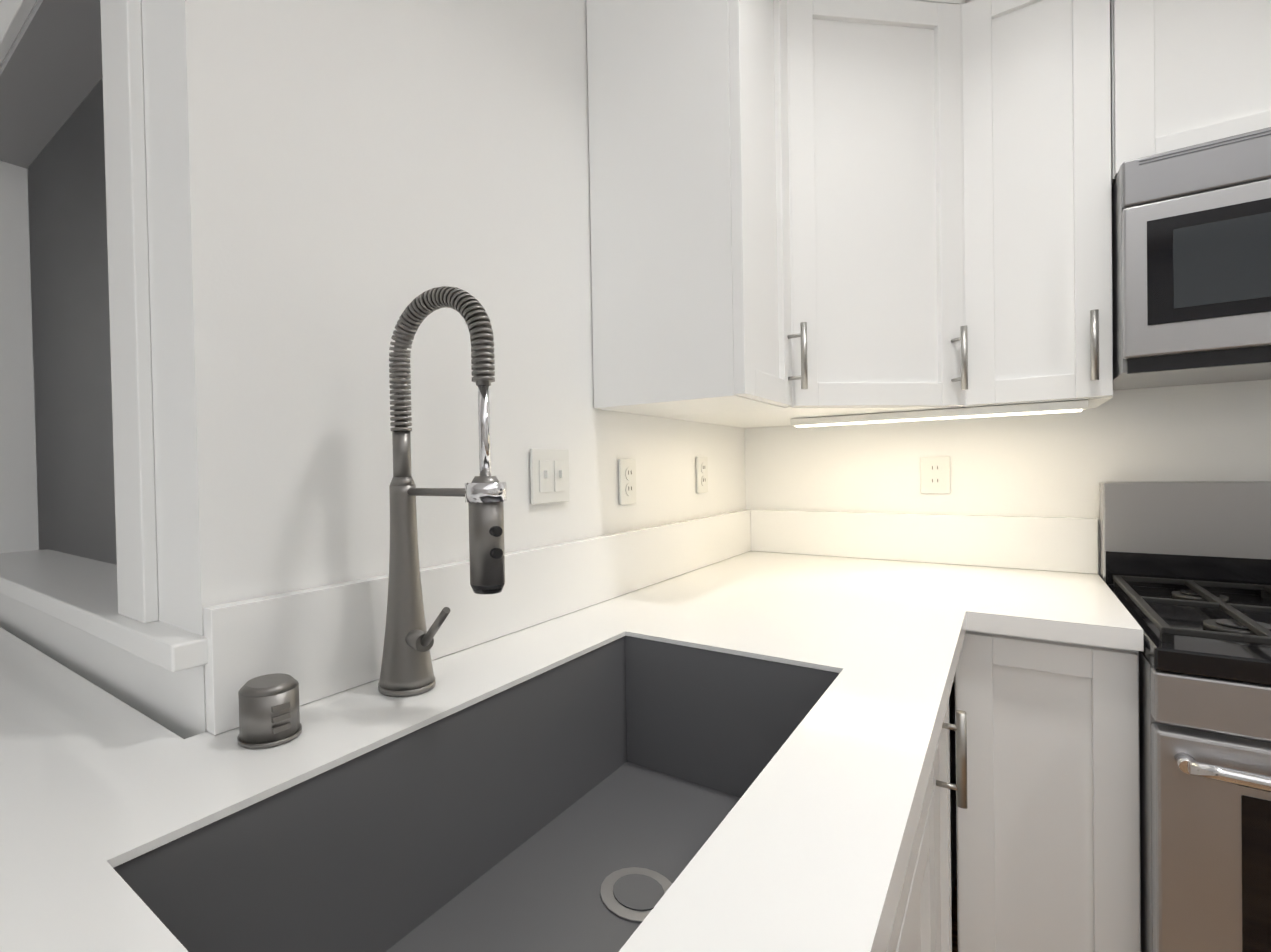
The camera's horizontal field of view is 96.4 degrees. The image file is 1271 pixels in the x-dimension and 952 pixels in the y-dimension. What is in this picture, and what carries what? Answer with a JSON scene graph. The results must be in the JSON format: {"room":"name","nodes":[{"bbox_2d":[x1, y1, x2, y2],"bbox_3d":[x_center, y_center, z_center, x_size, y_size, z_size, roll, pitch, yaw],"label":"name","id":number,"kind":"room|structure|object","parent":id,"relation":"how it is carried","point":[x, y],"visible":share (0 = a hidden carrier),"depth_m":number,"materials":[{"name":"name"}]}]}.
{"room":"kitchen","nodes":[
{"label":"kitchen","id":0,"kind":"room"},
{"bbox_2d":[27,77,116,564],"bbox_3d":[-1.886,-0.157,1.808,0.117,2.780,6.200,-1,1,33],"label":"wall","id":1,"kind":"structure","parent":0,"point":[71,331],"depth_m":1.83,"materials":[{"name":"grey paint"}]},
{"bbox_2d":[0,0,160,724],"bbox_3d":[-1.263,-0.161,1.232,1.556,2.780,0.120,-1,1,33],"label":"wall","id":2,"kind":"structure","parent":0,"point":[129,679],"depth_m":1.51,"materials":[{"name":"white paint"}]},
{"bbox_2d":[0,0,158,622],"bbox_3d":[-1.147,-0.371,1.142,1.267,1.138,0.136,-1,1,33],"label":"trim","id":3,"kind":"structure","parent":2,"relation":"attached to","point":[63,58],"depth_m":0.77,"materials":[{"name":"white paint"}]},
{"bbox_2d":[0,549,207,671],"bbox_3d":[-1.073,0.213,1.108,1.418,0.032,0.175,-1,1,33],"label":"sill","id":4,"kind":"structure","parent":2,"relation":"on","point":[78,592],"depth_m":0.91,"materials":[{"name":"white paint"}]},
{"bbox_2d":[141,0,745,738],"bbox_3d":[-0.121,-0.184,1.429,0.140,2.780,1.700,-1,1,33],"label":"wall","id":5,"kind":"structure","parent":0,"point":[335,188],"depth_m":0.85,"materials":[{"name":"white paint"}]},
{"bbox_2d":[203,509,754,734],"bbox_3d":[-0.043,0.215,1.385,0.025,0.149,1.697,-1,1,33],"label":"backsplash","id":6,"kind":"structure","parent":5,"relation":"attached to","point":[318,643],"depth_m":0.94,"materials":[{"name":"white stone"}]},
{"bbox_2d":[530,448,569,504],"bbox_3d":[-0.174,0.000,1.193,0.019,0.114,0.116,-1,1,33],"label":"double light switch","id":7,"kind":"object","parent":5,"relation":"attached to","point":[549,474],"visible":1,"depth_m":1.19,"materials":[{"name":"white plastic"}]},
{"bbox_2d":[619,459,635,504],"bbox_3d":[-0.018,0.014,1.438,0.011,0.114,0.070,-1,1,33],"label":"electrical outlet","id":8,"kind":"object","parent":5,"relation":"attached to","point":[627,481],"visible":1,"depth_m":1.43,"materials":[{"name":"white plastic"}]},
{"bbox_2d":[696,456,707,492],"bbox_3d":[0.212,-0.004,1.789,0.011,0.114,0.070,-1,1,33],"label":"electrical outlet","id":9,"kind":"object","parent":5,"relation":"attached to","point":[702,473],"visible":1,"depth_m":1.78,"materials":[{"name":"white plastic"}]},
{"bbox_2d":[951,869,957,951],"bbox_3d":[0.095,1.254,0.486,4.856,0.080,6.300,-1,1,33],"label":"floor","id":10,"kind":"structure","parent":0,"point":[954,927],"depth_m":1.52,"materials":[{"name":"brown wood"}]},
{"bbox_2d":[886,676,967,951],"bbox_3d":[0.519,0.756,1.614,0.705,0.874,0.723,-1,1,33],"label":"base cabinet","id":11,"kind":"object","parent":10,"relation":"on","point":[922,920],"visible":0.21,"depth_m":1.12,"materials":[{"name":"white paint"}]},
{"bbox_2d":[0,551,987,951],"bbox_3d":[-0.296,0.327,0.347,0.735,0.039,3.717,-1,1,33],"label":"countertop","id":12,"kind":"structure","parent":11,"relation":"on","point":[808,845],"depth_m":0.61,"materials":[{"name":"white stone"}]},
{"bbox_2d":[237,673,301,748],"bbox_3d":[-0.430,0.273,0.668,0.072,0.065,0.062,-1,1,33],"label":"air gap cap","id":13,"kind":"object","parent":12,"relation":"on","point":[269,712],"visible":1,"depth_m":0.64,"materials":[{"name":"grey metal"}]},
{"bbox_2d":[378,286,505,696],"bbox_3d":[-0.265,0.025,0.767,0.244,0.553,0.072,-1,1,33],"label":"pull-down faucet","id":14,"kind":"object","parent":12,"relation":"on","point":[406,668],"visible":1,"depth_m":0.78,"materials":[{"name":"grey metal"}]},
{"bbox_2d":[113,636,839,951],"bbox_3d":[-0.053,0.431,0.658,0.414,0.244,0.754,-1,1,33],"label":"undermount sink","id":15,"kind":"object","parent":12,"relation":"in","point":[587,802],"visible":0.69,"depth_m":0.76,"materials":[{"name":"dark gray granite composite"}]},
{"bbox_2d":[955,630,1140,951],"bbox_3d":[0.977,0.750,1.386,0.302,0.874,0.602,-1,1,33],"label":"base cabinet","id":16,"kind":"object","parent":10,"relation":"on","point":[1048,836],"visible":0.81,"depth_m":1.14,"materials":[{"name":"white paint"}]},
{"bbox_2d":[1099,481,1270,951],"bbox_3d":[1.432,0.601,0.990,0.887,1.165,0.742,-1,1,33],"label":"gas range","id":17,"kind":"object","parent":10,"relation":"on","point":[1185,571],"visible":0.85,"depth_m":0.96,"materials":[{"name":"silver metal"}]},
{"bbox_2d":[745,379,1270,575],"bbox_3d":[1.645,-0.215,1.349,3.182,2.780,0.100,-1,1,33],"label":"wall","id":18,"kind":"structure","parent":0,"point":[1052,465],"depth_m":1.64,"materials":[{"name":"white paint"}]},
{"bbox_2d":[586,0,1112,427],"bbox_3d":[0.567,-0.711,1.430,1.011,1.080,0.917,-1,1,33],"label":"upper cabinet","id":19,"kind":"object","parent":18,"relation":"attached to","point":[799,209],"visible":1,"depth_m":1.35,"materials":[{"name":"white paint"}]},
{"bbox_2d":[791,400,1088,426],"bbox_3d":[0.771,-0.162,1.530,0.702,0.024,0.045,-1,1,33],"label":"light bar","id":20,"kind":"object","parent":19,"relation":"attached to","point":[1026,409],"visible":1,"depth_m":1.47,"materials":[{"name":"white plastic"}]},
{"bbox_2d":[755,510,1097,573],"bbox_3d":[0.842,0.194,1.809,0.981,0.149,0.020,-1,1,33],"label":"backsplash","id":21,"kind":"structure","parent":18,"relation":"attached to","point":[1064,544],"depth_m":1.74,"materials":[{"name":"white stone"}]},
{"bbox_2d":[920,456,950,493],"bbox_3d":[0.925,-0.003,1.755,0.082,0.114,0.010,-1,1,33],"label":"electrical outlet","id":22,"kind":"object","parent":18,"relation":"attached to","point":[934,475],"visible":1,"depth_m":1.75,"materials":[{"name":"white plastic"}]},
{"bbox_2d":[1110,0,1270,186],"bbox_3d":[1.513,-0.972,1.139,0.892,0.587,0.358,-1,1,33],"label":"upper cabinet","id":23,"kind":"object","parent":18,"relation":"attached to","point":[1185,73],"visible":0.54,"depth_m":1.21,"materials":[{"name":"white paint"}]},
{"bbox_2d":[1112,127,1270,389],"bbox_3d":[1.498,-0.448,1.107,0.885,0.448,0.450,-1,1,33],"label":"over-the-range microwave","id":24,"kind":"object","parent":23,"relation":"attached to","point":[1191,265],"visible":0.96,"depth_m":1.15,"materials":[{"name":"silver metal"}]}
]}

